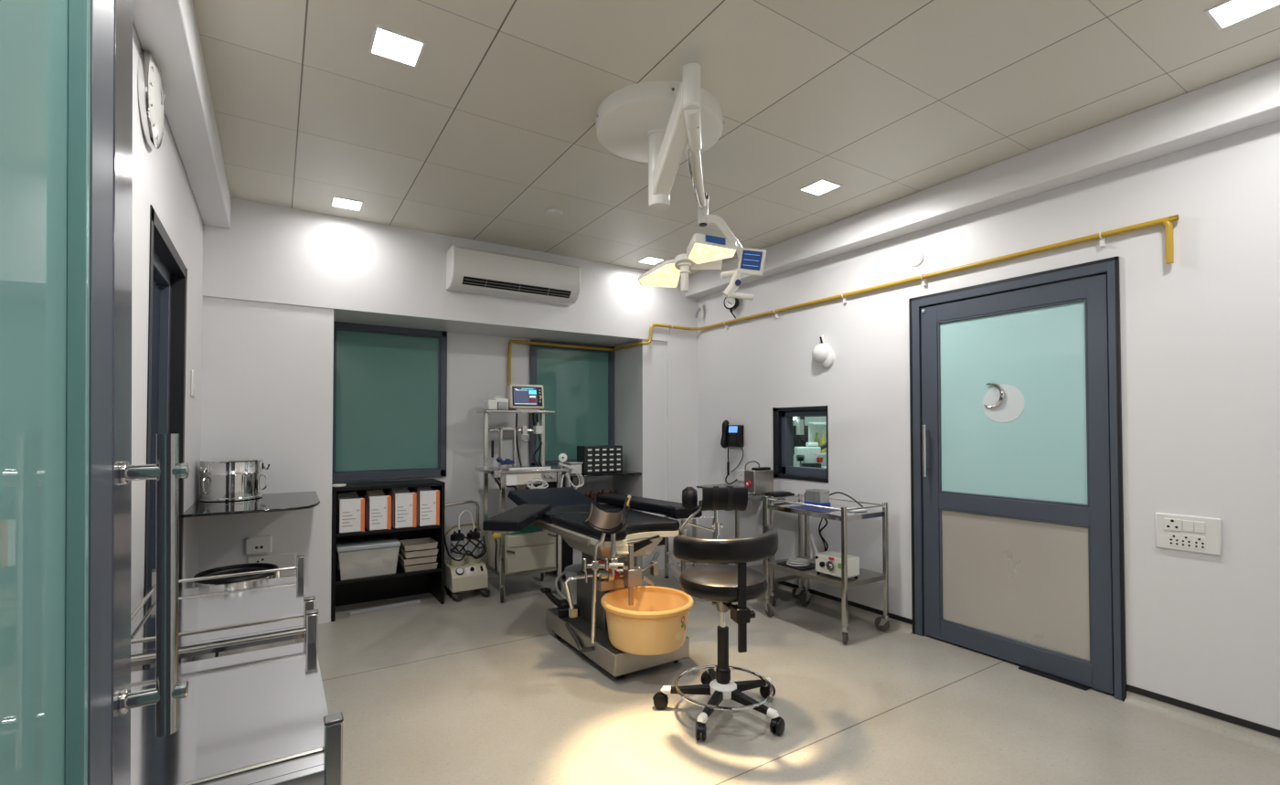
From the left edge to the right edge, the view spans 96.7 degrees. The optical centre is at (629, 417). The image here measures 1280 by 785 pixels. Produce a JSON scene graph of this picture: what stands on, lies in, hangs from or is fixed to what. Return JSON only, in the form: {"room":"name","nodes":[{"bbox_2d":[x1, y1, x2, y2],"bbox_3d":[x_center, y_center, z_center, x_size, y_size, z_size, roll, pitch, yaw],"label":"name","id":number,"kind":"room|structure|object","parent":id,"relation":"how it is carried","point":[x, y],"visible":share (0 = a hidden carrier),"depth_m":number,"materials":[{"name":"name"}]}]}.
{"room":"operating room","nodes":[
{"label":"operating room","id":0,"kind":"room"},
{"bbox_2d":[130,23,203,671],"bbox_3d":[-1.617,-0.035,1.739,0.140,2.738,5.060,1,-1,-32],"label":"wall","id":1,"kind":"structure","parent":0,"point":[160,180],"depth_m":2.21,"materials":[{"name":"paint"}]},
{"bbox_2d":[137,50,165,149],"bbox_3d":[-1.629,-1.082,1.952,0.042,0.306,0.306,1,-1,-32],"label":"wall clock","id":2,"kind":"object","parent":1,"relation":"attached to","point":[151,98],"visible":0.97,"depth_m":1.88,"materials":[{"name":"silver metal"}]},
{"bbox_2d":[142,204,187,670],"bbox_3d":[-2.011,0.300,2.371,0.144,2.092,0.964,1,-1,-32],"label":"door","id":3,"kind":"structure","parent":1,"relation":"in","point":[167,271],"depth_m":2.69,"materials":[{"name":"black metal"}]},
{"bbox_2d":[132,0,231,228],"bbox_3d":[-1.379,-1.307,1.643,0.135,0.198,4.403,1,-1,-32],"label":"trim","id":4,"kind":"structure","parent":1,"relation":"attached to","point":[168,29],"depth_m":2.17,"materials":[{"name":"paint"}]},
{"bbox_2d":[191,370,195,397],"bbox_3d":[-2.362,-0.180,3.087,0.014,0.140,0.130,1,-1,-32],"label":"light switch","id":5,"kind":"object","parent":1,"relation":"attached to","point":[193,373],"visible":1,"depth_m":3.04,"materials":[{"name":"white plastic"}]},
{"bbox_2d":[181,491,319,517],"bbox_3d":[-2.126,0.501,3.268,0.619,0.034,0.831,1,-1,-32],"label":"wall shelf","id":6,"kind":"object","parent":1,"relation":"attached to","point":[301,500],"visible":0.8,"depth_m":3.11,"materials":[{"name":"black stone"}]},
{"bbox_2d":[199,458,270,501],"bbox_3d":[-2.346,0.367,3.392,0.351,0.237,0.314,1,-1,-32],"label":"drum","id":7,"kind":"object","parent":6,"relation":"on","point":[229,479],"visible":1,"depth_m":3.26,"materials":[{"name":"silver metal"}]},
{"bbox_2d":[198,197,697,624],"bbox_3d":[-1.155,0.024,4.760,4.035,2.738,0.697,1,-1,-32],"label":"wall","id":8,"kind":"structure","parent":0,"point":[277,282],"depth_m":3.99,"materials":[{"name":"paint"}]},
{"bbox_2d":[245,535,271,554],"bbox_3d":[-2.344,0.811,3.598,0.140,0.108,0.031,1,-1,-32],"label":"wall socket","id":9,"kind":"object","parent":8,"relation":"attached to","point":[255,545],"visible":1,"depth_m":3.58,"materials":[{"name":"white plastic"}]},
{"bbox_2d":[247,552,295,576],"bbox_3d":[-2.287,0.956,3.641,0.260,0.150,0.014,1,-1,-32],"label":"wall socket","id":10,"kind":"object","parent":8,"relation":"attached to","point":[286,560],"visible":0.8,"depth_m":3.66,"materials":[{"name":"white plastic"}]},
{"bbox_2d":[331,321,447,481],"bbox_3d":[-1.908,-0.113,4.525,0.882,1.211,0.045,1,-1,-32],"label":"window","id":11,"kind":"structure","parent":8,"relation":"in","point":[389,383],"depth_m":4.52,"materials":[{"name":"glass"}]},
{"bbox_2d":[446,245,580,305],"bbox_3d":[-0.879,-1.084,4.417,1.020,0.290,0.211,1,-1,-32],"label":"air conditioner","id":12,"kind":"object","parent":8,"relation":"attached to","point":[468,270],"visible":1,"depth_m":4.32,"materials":[{"name":"white plastic"}]},
{"bbox_2d":[462,276,571,298],"bbox_3d":[-0.842,-0.989,4.357,0.860,0.052,0.044,1,-1,-32],"label":"vent","id":13,"kind":"object","parent":12,"relation":"attached to","point":[483,282],"depth_m":4.34,"materials":[{"name":"grey plastic"}]},
{"bbox_2d":[529,340,614,467],"bbox_3d":[-0.529,-0.107,5.383,0.881,1.173,0.045,1,-1,-32],"label":"window","id":14,"kind":"structure","parent":8,"relation":"in","point":[578,384],"depth_m":5.38,"materials":[{"name":"glass"},{"name":"dark grey painted metal"}]},
{"bbox_2d":[191,565,1279,784],"bbox_3d":[0.066,1.405,2.817,4.285,0.100,5.260,1,-1,-32],"label":"floor","id":15,"kind":"structure","parent":0,"point":[476,689],"depth_m":2.60,"materials":[{"name":"tile"}]},
{"bbox_2d":[0,0,189,784],"bbox_3d":[-0.402,0.252,0.354,0.113,2.094,0.994,0,-1,-32],"label":"door","id":16,"kind":"structure","parent":15,"relation":"on","point":[67,471],"depth_m":0.59,"materials":[{"name":"glass"}]},
{"bbox_2d":[130,554,315,669],"bbox_3d":[-1.296,0.933,1.817,0.488,0.806,0.718,1,-1,-32],"label":"trolley","id":17,"kind":"object","parent":15,"relation":"on","point":[208,615],"visible":0.36,"depth_m":1.76,"materials":[{"name":"silver metal"}]},
{"bbox_2d":[191,563,279,661],"bbox_3d":[-2.150,1.104,3.117,0.398,0.515,0.398,1,-1,-32],"label":"basin","id":18,"kind":"object","parent":15,"relation":"on","point":[250,567],"visible":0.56,"depth_m":3.08,"materials":[{"name":"silver metal"}]},
{"bbox_2d":[130,608,343,784],"bbox_3d":[-0.868,0.919,1.130,0.488,0.806,0.718,1,-1,-32],"label":"trolley","id":19,"kind":"object","parent":15,"relation":"on","point":[259,717],"visible":0.65,"depth_m":1.10,"materials":[{"name":"metal"}]},
{"bbox_2d":[349,599,420,615],"bbox_3d":[-1.754,1.369,4.100,0.483,0.022,0.030,1,-1,-35],"label":"batten","id":20,"kind":"object","parent":15,"relation":"on","point":[394,605],"visible":1,"depth_m":4.08,"materials":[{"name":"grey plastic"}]},
{"bbox_2d":[330,479,445,621],"bbox_3d":[-1.778,0.933,4.173,0.740,0.897,0.365,1,-1,-32],"label":"shelf unit","id":21,"kind":"object","parent":15,"relation":"on","point":[390,581],"visible":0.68,"depth_m":4.21,"materials":[{"name":"black laminate"}]},
{"bbox_2d":[331,484,346,487],"bbox_3d":[-1.987,0.471,3.890,0.094,0.016,0.094,1,-1,-32],"label":"dish","id":22,"kind":"object","parent":21,"relation":"on","point":[333,485],"visible":0.98,"depth_m":3.86,"materials":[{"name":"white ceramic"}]},
{"bbox_2d":[336,490,364,533],"bbox_3d":[-1.974,0.665,4.015,0.162,0.263,0.276,1,-1,-32],"label":"magazine file","id":23,"kind":"object","parent":21,"relation":"on","point":[350,506],"visible":0.95,"depth_m":3.91,"materials":[{"name":"cardboard"}]},
{"bbox_2d":[335,534,400,575],"bbox_3d":[-1.884,1.004,4.080,0.406,0.228,0.314,1,-1,-32],"label":"storage box","id":24,"kind":"object","parent":21,"relation":"on","point":[386,545],"visible":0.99,"depth_m":4.00,"materials":[{"name":"white plastic"}]},
{"bbox_2d":[363,489,391,531],"bbox_3d":[-1.822,0.663,4.109,0.146,0.271,0.276,1,-1,-32],"label":"magazine file","id":25,"kind":"object","parent":21,"relation":"on","point":[378,503],"visible":0.97,"depth_m":4.00,"materials":[{"name":"cardboard"}]},
{"bbox_2d":[387,488,416,529],"bbox_3d":[-1.678,0.659,4.199,0.150,0.281,0.276,1,-1,-32],"label":"magazine file","id":26,"kind":"object","parent":21,"relation":"on","point":[403,500],"visible":0.93,"depth_m":4.09,"materials":[{"name":"cardboard"}]},
{"bbox_2d":[397,560,437,572],"bbox_3d":[-1.576,1.100,4.240,0.236,0.042,0.240,1,-1,-32],"label":"tray","id":27,"kind":"object","parent":21,"relation":"on","point":[432,565],"visible":0.7,"depth_m":4.16,"materials":[{"name":"beige"}]},
{"bbox_2d":[397,554,437,565],"bbox_3d":[-1.581,1.050,4.237,0.236,0.042,0.240,1,-1,-32],"label":"tray","id":28,"kind":"object","parent":27,"relation":"on","point":[405,561],"visible":0.77,"depth_m":4.16,"materials":[{"name":"beige"}]},
{"bbox_2d":[399,546,438,558],"bbox_3d":[-1.572,1.000,4.244,0.236,0.042,0.240,1,-1,-32],"label":"tray","id":29,"kind":"object","parent":28,"relation":"on","point":[432,551],"visible":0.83,"depth_m":4.16,"materials":[{"name":"beige"}]},
{"bbox_2d":[398,537,437,551],"bbox_3d":[-1.576,0.950,4.243,0.236,0.042,0.240,1,-1,-32],"label":"tray","id":30,"kind":"object","parent":29,"relation":"on","point":[426,543],"visible":0.89,"depth_m":4.21,"materials":[{"name":"beige"}]},
{"bbox_2d":[411,486,439,527],"bbox_3d":[-1.537,0.657,4.287,0.146,0.289,0.276,1,-1,-32],"label":"magazine file","id":31,"kind":"object","parent":21,"relation":"on","point":[428,498],"visible":0.9,"depth_m":4.17,"materials":[{"name":"cardboard"}]},
{"bbox_2d":[444,500,490,601],"bbox_3d":[-1.284,1.029,4.433,0.317,0.716,0.323,1,-1,-32],"label":"machine","id":32,"kind":"object","parent":15,"relation":"on","point":[461,574],"visible":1,"depth_m":4.35,"materials":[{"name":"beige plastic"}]},
{"bbox_2d":[450,529,464,541],"bbox_3d":[-1.326,0.974,4.386,0.104,0.206,0.104,1,-1,-32],"label":"jar","id":33,"kind":"object","parent":32,"relation":"on","point":[455,537],"depth_m":4.35,"materials":[{"name":"black plastic"}]},
{"bbox_2d":[466,528,479,539],"bbox_3d":[-1.220,0.975,4.452,0.104,0.206,0.104,1,-1,-32],"label":"jar","id":34,"kind":"object","parent":32,"relation":"on","point":[472,535],"depth_m":4.42,"materials":[{"name":"black plastic"}]},
{"bbox_2d":[474,409,584,602],"bbox_3d":[-0.812,0.669,4.601,0.745,1.442,0.548,1,-1,-32],"label":"machine","id":35,"kind":"object","parent":15,"relation":"on","point":[509,556],"visible":0.86,"depth_m":4.47,"materials":[{"name":"metal"}]},
{"bbox_2d":[483,395,508,410],"bbox_3d":[-1.069,-0.111,4.585,0.175,0.116,0.130,1,-1,-32],"label":"printer","id":36,"kind":"object","parent":35,"relation":"on","point":[496,404],"visible":0.98,"depth_m":4.54,"materials":[{"name":"white plastic"}]},
{"bbox_2d":[476,409,554,414],"bbox_3d":[-0.936,-0.041,4.707,0.590,0.017,0.260,1,-1,-32],"label":"shelf","id":37,"kind":"object","parent":35,"relation":"attached to","point":[486,411],"depth_m":4.61,"materials":[{"name":"metal"}]},
{"bbox_2d":[485,565,556,577],"bbox_3d":[-0.865,1.210,4.571,0.467,0.020,0.405,1,-1,-32],"label":"shelf","id":38,"kind":"object","parent":35,"relation":"attached to","point":[491,568],"depth_m":4.40,"materials":[{"name":"metal"}]},
{"bbox_2d":[505,522,543,534],"bbox_3d":[-0.848,0.864,4.482,0.334,0.065,0.247,1,-1,-32],"label":"pack","id":39,"kind":"object","parent":35,"relation":"on","point":[531,528],"visible":0.2,"depth_m":4.40,"materials":[{"name":"teal fabric"}]},
{"bbox_2d":[507,384,543,410],"bbox_3d":[-0.857,-0.158,4.707,0.287,0.218,0.127,1,-1,-26],"label":"patient monitor","id":40,"kind":"object","parent":35,"relation":"on","point":[519,397],"visible":0.98,"depth_m":4.66,"materials":[{"name":"beige plastic"}]},
{"bbox_2d":[554,564,581,604],"bbox_3d":[-0.304,1.215,3.956,0.308,0.325,0.300,-1,-1,37],"label":"waste bin","id":41,"kind":"object","parent":15,"relation":"on","point":[570,570],"visible":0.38,"depth_m":3.91,"materials":[{"name":"grey plastic"}]},
{"bbox_2d":[551,470,641,579],"bbox_3d":[-0.320,0.954,5.192,0.699,0.896,0.515,1,-1,-32],"label":"shelf","id":42,"kind":"object","parent":15,"relation":"on","point":[567,552],"visible":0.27,"depth_m":4.93,"materials":[{"name":"black metal"}]},
{"bbox_2d":[563,461,583,474],"bbox_3d":[-0.498,0.450,5.017,0.123,0.104,0.150,1,-1,-32],"label":"canister","id":43,"kind":"object","parent":42,"relation":"on","point":[577,465],"visible":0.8,"depth_m":4.96,"materials":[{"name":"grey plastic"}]},
{"bbox_2d":[588,490,594,499],"bbox_3d":[-0.339,0.695,5.076,0.048,0.070,0.048,1,-1,-32],"label":"vial","id":44,"kind":"object","parent":42,"relation":"on","point":[591,495],"visible":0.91,"depth_m":5.06,"materials":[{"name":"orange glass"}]},
{"bbox_2d":[576,445,622,474],"bbox_3d":[-0.266,0.383,5.147,0.388,0.244,0.167,1,-1,-32],"label":"organizer","id":45,"kind":"object","parent":42,"relation":"on","point":[596,459],"visible":1,"depth_m":5.07,"materials":[{"name":"black"}]},
{"bbox_2d":[482,486,747,679],"bbox_3d":[-0.274,0.880,3.547,1.307,0.978,1.698,1,-1,-32],"label":"table","id":46,"kind":"object","parent":15,"relation":"on","point":[610,537],"visible":0.93,"depth_m":3.23,"materials":[{"name":"leather"}]},
{"bbox_2d":[600,586,693,655],"bbox_3d":[0.094,1.083,3.032,0.492,0.234,0.492,1,-1,-32],"label":"plastic tub","id":47,"kind":"object","parent":46,"relation":"on","point":[656,624],"visible":0.97,"depth_m":2.87,"materials":[{"name":"orange plastic"}]},
{"bbox_2d":[664,511,714,591],"bbox_3d":[0.483,1.071,4.605,0.276,0.638,0.756,0,-1,-6],"label":"stand","id":48,"kind":"object","parent":15,"relation":"on","point":[705,515],"visible":0.27,"depth_m":4.83,"materials":[{"name":"silver metal"}]},
{"bbox_2d":[683,511,714,519],"bbox_3d":[0.483,0.761,4.611,0.244,0.018,0.724,0,-1,-6],"label":"tray","id":49,"kind":"object","parent":48,"relation":"on","point":[705,515],"depth_m":4.26,"materials":[{"name":"silver metal"}]},
{"bbox_2d":[652,524,785,740],"bbox_3d":[0.450,0.926,2.613,0.566,0.850,0.564,1,-1,-32],"label":"stool","id":50,"kind":"object","parent":15,"relation":"on","point":[721,585],"visible":1,"depth_m":2.47,"materials":[{"name":"black leather"}]},
{"bbox_2d":[652,692,668,699],"bbox_3d":[0.145,1.292,2.643,0.071,0.035,0.016,0,-1,-1],"label":"hood","id":51,"kind":"object","parent":50,"relation":"attached to","point":[659,695],"depth_m":2.63,"materials":[{"name":"black plastic"}]},
{"bbox_2d":[698,722,703,733],"bbox_3d":[0.298,1.286,2.378,0.016,0.035,0.071,0,-1,7],"label":"hood","id":52,"kind":"object","parent":50,"relation":"attached to","point":[700,724],"depth_m":2.35,"materials":[{"name":"black plastic"}]},
{"bbox_2d":[702,671,707,679],"bbox_3d":[0.395,1.296,2.873,0.071,0.035,0.016,1,-1,-41],"label":"hood","id":53,"kind":"object","parent":50,"relation":"attached to","point":[705,674],"depth_m":2.85,"materials":[{"name":"black plastic"}]},
{"bbox_2d":[771,716,781,727],"bbox_3d":[0.629,1.287,2.419,0.016,0.035,0.071,-1,-1,41],"label":"hood","id":54,"kind":"object","parent":50,"relation":"attached to","point":[776,721],"depth_m":2.40,"materials":[{"name":"black plastic"}]},
{"bbox_2d":[735,492,804,606],"bbox_3d":[1.067,0.986,4.385,0.353,0.800,0.424,1,-1,-32],"label":"side table","id":55,"kind":"object","parent":15,"relation":"on","point":[775,576],"visible":0.35,"depth_m":4.29,"materials":[{"name":"metal"}]},
{"bbox_2d":[744,460,773,494],"bbox_3d":[1.000,0.472,4.465,0.227,0.249,0.140,1,-1,-32],"label":"box","id":56,"kind":"object","parent":55,"relation":"on","point":[757,482],"visible":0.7,"depth_m":4.40,"materials":[{"name":"metal"}]},
{"bbox_2d":[745,480,750,487],"bbox_3d":[0.917,0.518,4.403,0.012,0.051,0.051,1,-1,-32],"label":"switch","id":57,"kind":"object","parent":56,"relation":"attached to","point":[747,483],"depth_m":4.39,"materials":[{"name":"red plastic"}]},
{"bbox_2d":[751,467,770,470],"bbox_3d":[1.029,0.405,4.444,0.150,0.020,0.063,1,-1,-32],"label":"handset","id":58,"kind":"object","parent":56,"relation":"on","point":[755,468],"visible":1,"depth_m":4.42,"materials":[{"name":"black plastic"}]},
{"bbox_2d":[746,564,799,583],"bbox_3d":[1.070,1.201,4.382,0.314,0.030,0.384,1,-1,-32],"label":"shelf","id":59,"kind":"object","parent":55,"relation":"attached to","point":[779,576],"depth_m":4.27,"materials":[{"name":"metal"}]},
{"bbox_2d":[747,492,799,501],"bbox_3d":[1.070,0.611,4.394,0.314,0.030,0.384,1,-1,-32],"label":"tray","id":60,"kind":"object","parent":55,"relation":"on","point":[758,496],"depth_m":4.28,"materials":[{"name":"silver metal"}]},
{"bbox_2d":[764,490,795,496],"bbox_3d":[1.102,0.580,4.202,0.318,0.025,0.229,1,-1,-32],"label":"switch","id":61,"kind":"object","parent":55,"relation":"on","point":[780,493],"visible":0.98,"depth_m":4.19,"materials":[{"name":"black plastic"}]},
{"bbox_2d":[763,492,890,644],"bbox_3d":[1.294,0.962,3.793,0.458,0.825,0.686,1,-1,-32],"label":"trolley","id":62,"kind":"object","parent":15,"relation":"on","point":[866,577],"visible":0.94,"depth_m":3.63,"materials":[{"name":"metal"}]},
{"bbox_2d":[776,557,815,571],"bbox_3d":[1.157,0.985,3.869,0.210,0.050,0.220,1,-1,-32],"label":"coiled cable","id":63,"kind":"object","parent":62,"relation":"on","point":[799,564],"visible":1,"depth_m":3.81,"materials":[{"name":"white plastic"}]},
{"bbox_2d":[791,505,837,512],"bbox_3d":[1.214,0.604,3.747,0.170,0.002,0.300,1,-1,-32],"label":"folder","id":64,"kind":"object","parent":62,"relation":"on","point":[805,507],"visible":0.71,"depth_m":3.74,"materials":[{"name":"blue plastic"}]},
{"bbox_2d":[818,518,828,552],"bbox_3d":[1.396,0.802,4.111,0.044,0.426,0.085,1,-1,-32],"label":"cable","id":65,"kind":"object","parent":62,"relation":"hanging from","point":[826,525],"visible":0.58,"depth_m":4.11,"materials":[{"name":"black plastic"}]},
{"bbox_2d":[768,501,885,521],"bbox_3d":[1.297,0.621,3.802,0.419,0.030,0.646,1,-1,-32],"label":"tray","id":66,"kind":"object","parent":62,"relation":"on","point":[837,516],"depth_m":3.62,"materials":[{"name":"silver metal"}]},
{"bbox_2d":[768,555,885,588],"bbox_3d":[1.297,1.024,3.794,0.419,0.030,0.646,1,-1,-32],"label":"shelf","id":67,"kind":"object","parent":62,"relation":"attached to","point":[866,577],"depth_m":3.61,"materials":[{"name":"metal"}]},
{"bbox_2d":[804,489,863,507],"bbox_3d":[1.378,0.555,3.850,0.128,0.103,0.389,1,-2,-42],"label":"supplies","id":68,"kind":"object","parent":62,"relation":"on","point":[820,497],"visible":0.94,"depth_m":3.89,"materials":[{"name":"grey plastic"}]},
{"bbox_2d":[810,532,859,578],"bbox_3d":[1.265,0.896,3.716,0.202,0.222,0.509,0,-1,-19],"label":"source","id":69,"kind":"object","parent":62,"relation":"on","point":[826,562],"visible":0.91,"depth_m":3.54,"materials":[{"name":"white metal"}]},
{"bbox_2d":[846,507,867,512],"bbox_3d":[1.442,0.596,3.647,0.114,0.013,0.112,0,-1,-22],"label":"paper packet","id":70,"kind":"object","parent":62,"relation":"on","point":[858,510],"visible":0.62,"depth_m":3.60,"materials":[{"name":"white paper"}]},
{"bbox_2d":[192,0,1279,276],"bbox_3d":[0.200,-1.436,2.657,4.285,0.100,4.753,1,-1,-32],"label":"ceiling","id":71,"kind":"structure","parent":0,"point":[492,130],"depth_m":2.46,"materials":[{"name":"tile"}]},
{"bbox_2d":[330,196,363,211],"bbox_3d":[-1.810,-1.365,3.648,0.176,0.004,0.176,1,-1,-32],"label":"recessed light","id":72,"kind":"object","parent":71,"relation":"in","point":[337,202],"visible":1,"depth_m":3.65,"materials":[{"name":"white plastic"}]},
{"bbox_2d":[368,24,426,68],"bbox_3d":[-0.877,-1.394,2.148,0.176,0.004,0.176,1,-1,-32],"label":"recessed light","id":73,"kind":"object","parent":71,"relation":"in","point":[385,43],"visible":1,"depth_m":2.14,"materials":[{"name":"white plastic"}]},
{"bbox_2d":[545,207,562,216],"bbox_3d":[-0.499,-1.354,3.772,0.110,0.021,0.110,1,-1,-32],"label":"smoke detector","id":74,"kind":"object","parent":71,"relation":"attached to","point":[553,212],"visible":1,"depth_m":3.74,"materials":[{"name":"white plastic"}]},
{"bbox_2d":[637,256,665,265],"bbox_3d":[0.185,-1.341,4.883,0.176,0.004,0.176,1,-1,-32],"label":"recessed light","id":75,"kind":"object","parent":71,"relation":"in","point":[652,261],"visible":1,"depth_m":4.89,"materials":[{"name":"white plastic"}]},
{"bbox_2d":[639,256,662,264],"bbox_3d":[0.185,-1.341,4.883,0.156,0.003,0.156,1,-1,-32],"label":"diffuser","id":76,"kind":"object","parent":75,"relation":"attached to","point":[647,260],"depth_m":4.89,"materials":[{"name":"white plastic"}]},
{"bbox_2d":[595,62,766,300],"bbox_3d":[0.206,-0.982,2.672,0.669,0.808,0.885,-1,-1,33],"label":"light","id":77,"kind":"object","parent":71,"relation":"attached to","point":[661,124],"visible":1,"depth_m":2.57,"materials":[{"name":"white metal"}]},
{"bbox_2d":[639,263,680,287],"bbox_3d":[0.159,-0.735,2.943,0.205,0.077,0.217,0,-1,-5],"label":"diffuser","id":78,"kind":"object","parent":77,"relation":"attached to","point":[665,274],"depth_m":2.96,"materials":[{"name":"beige plastic"}]},
{"bbox_2d":[688,243,735,264],"bbox_3d":[0.398,-0.796,2.794,0.215,0.058,0.148,0,-1,-15],"label":"diffuser","id":79,"kind":"object","parent":77,"relation":"attached to","point":[698,253],"depth_m":2.76,"materials":[{"name":"beige plastic"}]},
{"bbox_2d":[798,178,842,196],"bbox_3d":[1.140,-1.370,3.400,0.176,0.004,0.176,1,-1,-32],"label":"recessed light","id":80,"kind":"object","parent":71,"relation":"in","point":[821,186],"visible":1,"depth_m":3.40,"materials":[{"name":"white plastic"}]},
{"bbox_2d":[1204,0,1279,30],"bbox_3d":[2.101,-1.399,1.933,0.176,0.004,0.176,1,-1,-32],"label":"recessed light","id":81,"kind":"object","parent":71,"relation":"in","point":[1224,15],"visible":1,"depth_m":1.96,"materials":[{"name":"white plastic"}]},
{"bbox_2d":[697,119,1279,730],"bbox_3d":[1.767,0.006,3.844,0.160,2.738,5.060,1,-1,-32],"label":"wall","id":82,"kind":"structure","parent":0,"point":[1200,331],"depth_m":2.67,"materials":[{"name":"paint"}]},
{"bbox_2d":[694,302,705,319],"bbox_3d":[0.674,-1.006,5.400,0.071,0.167,0.096,1,-1,-32],"label":"hook","id":83,"kind":"object","parent":82,"relation":"attached to","point":[702,304],"visible":1,"depth_m":5.38,"materials":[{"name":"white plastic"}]},
{"bbox_2d":[696,483,744,488],"bbox_3d":[0.845,0.615,4.830,0.349,0.032,0.530,1,-1,-32],"label":"wall shelf","id":84,"kind":"object","parent":82,"relation":"attached to","point":[722,485],"visible":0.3,"depth_m":4.97,"materials":[{"name":"black glass"}]},
{"bbox_2d":[720,420,744,484],"bbox_3d":[0.899,0.310,4.971,0.114,0.569,0.230,1,-1,-32],"label":"telephone","id":85,"kind":"object","parent":82,"relation":"attached to","point":[732,435],"visible":1,"depth_m":4.98,"materials":[{"name":"black plastic"}]},
{"bbox_2d":[736,469,744,481],"bbox_3d":[0.979,0.512,4.936,0.014,0.100,0.125,1,-1,-32],"label":"wall socket","id":86,"kind":"object","parent":82,"relation":"attached to","point":[740,473],"visible":0.66,"depth_m":4.95,"materials":[{"name":"white plastic"}]},
{"bbox_2d":[772,405,828,483],"bbox_3d":[1.383,0.206,4.452,0.166,0.572,0.546,1,-1,-32],"label":"window","id":87,"kind":"structure","parent":82,"relation":"in","point":[800,433],"depth_m":4.49,"materials":[{"name":"black"}]},
{"bbox_2d":[695,563,912,634],"bbox_3d":[1.217,1.347,4.522,0.070,0.082,2.169,1,-1,-32],"label":"baseboard","id":88,"kind":"structure","parent":82,"relation":"attached to","point":[897,623],"depth_m":3.99,"materials":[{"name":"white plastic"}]},
{"bbox_2d":[811,335,834,368],"bbox_3d":[1.412,-0.483,4.189,0.086,0.249,0.175,1,-1,-32],"label":"fitting","id":89,"kind":"object","parent":82,"relation":"attached to","point":[822,354],"visible":1,"depth_m":4.16,"materials":[{"name":"white plastic"}]},
{"bbox_2d":[507,214,1178,410],"bbox_3d":[1.069,-0.477,4.324,4.335,0.803,1.337,-1,-1,35],"label":"gas pipe","id":90,"kind":"object","parent":82,"relation":"attached to","point":[1167,221],"visible":1,"depth_m":3.47,"materials":[{"name":"yellow metal"}]},
{"bbox_2d":[723,297,738,318],"bbox_3d":[0.895,-0.968,5.005,0.128,0.209,0.060,-1,-1,37],"label":"pressure gauge","id":91,"kind":"object","parent":90,"relation":"on","point":[730,304],"visible":0.76,"depth_m":4.99,"materials":[{"name":"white plastic"}]},
{"bbox_2d":[907,250,923,266],"bbox_3d":[1.819,-1.006,3.618,0.010,0.100,0.100,1,-1,-32],"label":"outlet cover","id":92,"kind":"object","parent":82,"relation":"attached to","point":[915,259],"visible":1,"depth_m":3.61,"materials":[{"name":"paint"}]},
{"bbox_2d":[685,58,1279,298],"bbox_3d":[1.756,-1.274,3.593,0.150,0.188,4.403,1,-1,-32],"label":"trim","id":93,"kind":"structure","parent":82,"relation":"attached to","point":[1250,99],"depth_m":2.87,"materials":[{"name":"paint"}]},
{"bbox_2d":[908,256,1126,702],"bbox_3d":[2.119,0.299,3.201,0.195,2.128,1.065,1,-1,-32],"label":"door","id":94,"kind":"structure","parent":82,"relation":"in","point":[1017,496],"depth_m":3.09,"materials":[{"name":"painted metal"},{"name":"glass"},{"name":"laminate"}]},
{"bbox_2d":[1155,512,1222,555],"bbox_3d":[2.476,0.516,2.522,0.020,0.160,0.214,1,-1,-32],"label":"switch plate","id":95,"kind":"object","parent":82,"relation":"attached to","point":[1201,535],"visible":1,"depth_m":2.51,"materials":[{"name":"white plastic"}]},
{"bbox_2d":[1163,518,1181,532],"bbox_3d":[2.445,0.485,2.562,0.006,0.054,0.060,1,-1,-32],"label":"socket","id":96,"kind":"object","parent":95,"relation":"attached to","point":[1170,525],"depth_m":2.56,"materials":[{"name":"white plastic"}]},
{"bbox_2d":[1168,533,1179,547],"bbox_3d":[2.448,0.553,2.558,0.003,0.058,0.036,1,-1,-32],"label":"socket","id":97,"kind":"object","parent":95,"relation":"attached to","point":[1173,538],"depth_m":2.56,"materials":[{"name":"white plastic"}]},
{"bbox_2d":[1180,534,1192,548],"bbox_3d":[2.469,0.552,2.524,0.003,0.058,0.036,1,-1,-32],"label":"socket","id":98,"kind":"object","parent":95,"relation":"attached to","point":[1186,540],"depth_m":2.52,"materials":[{"name":"white plastic"}]},
{"bbox_2d":[1194,535,1205,550],"bbox_3d":[2.492,0.552,2.488,0.003,0.058,0.036,1,-1,-32],"label":"socket","id":99,"kind":"object","parent":95,"relation":"attached to","point":[1199,540],"depth_m":2.49,"materials":[{"name":"white plastic"}]},
{"bbox_2d":[1122,684,1279,755],"bbox_3d":[2.660,1.302,2.202,0.070,0.082,1.173,1,-1,-32],"label":"baseboard","id":100,"kind":"structure","parent":82,"relation":"attached to","point":[1253,734],"depth_m":2.47,"materials":[{"name":"vinyl"},{"name":"rubber"}]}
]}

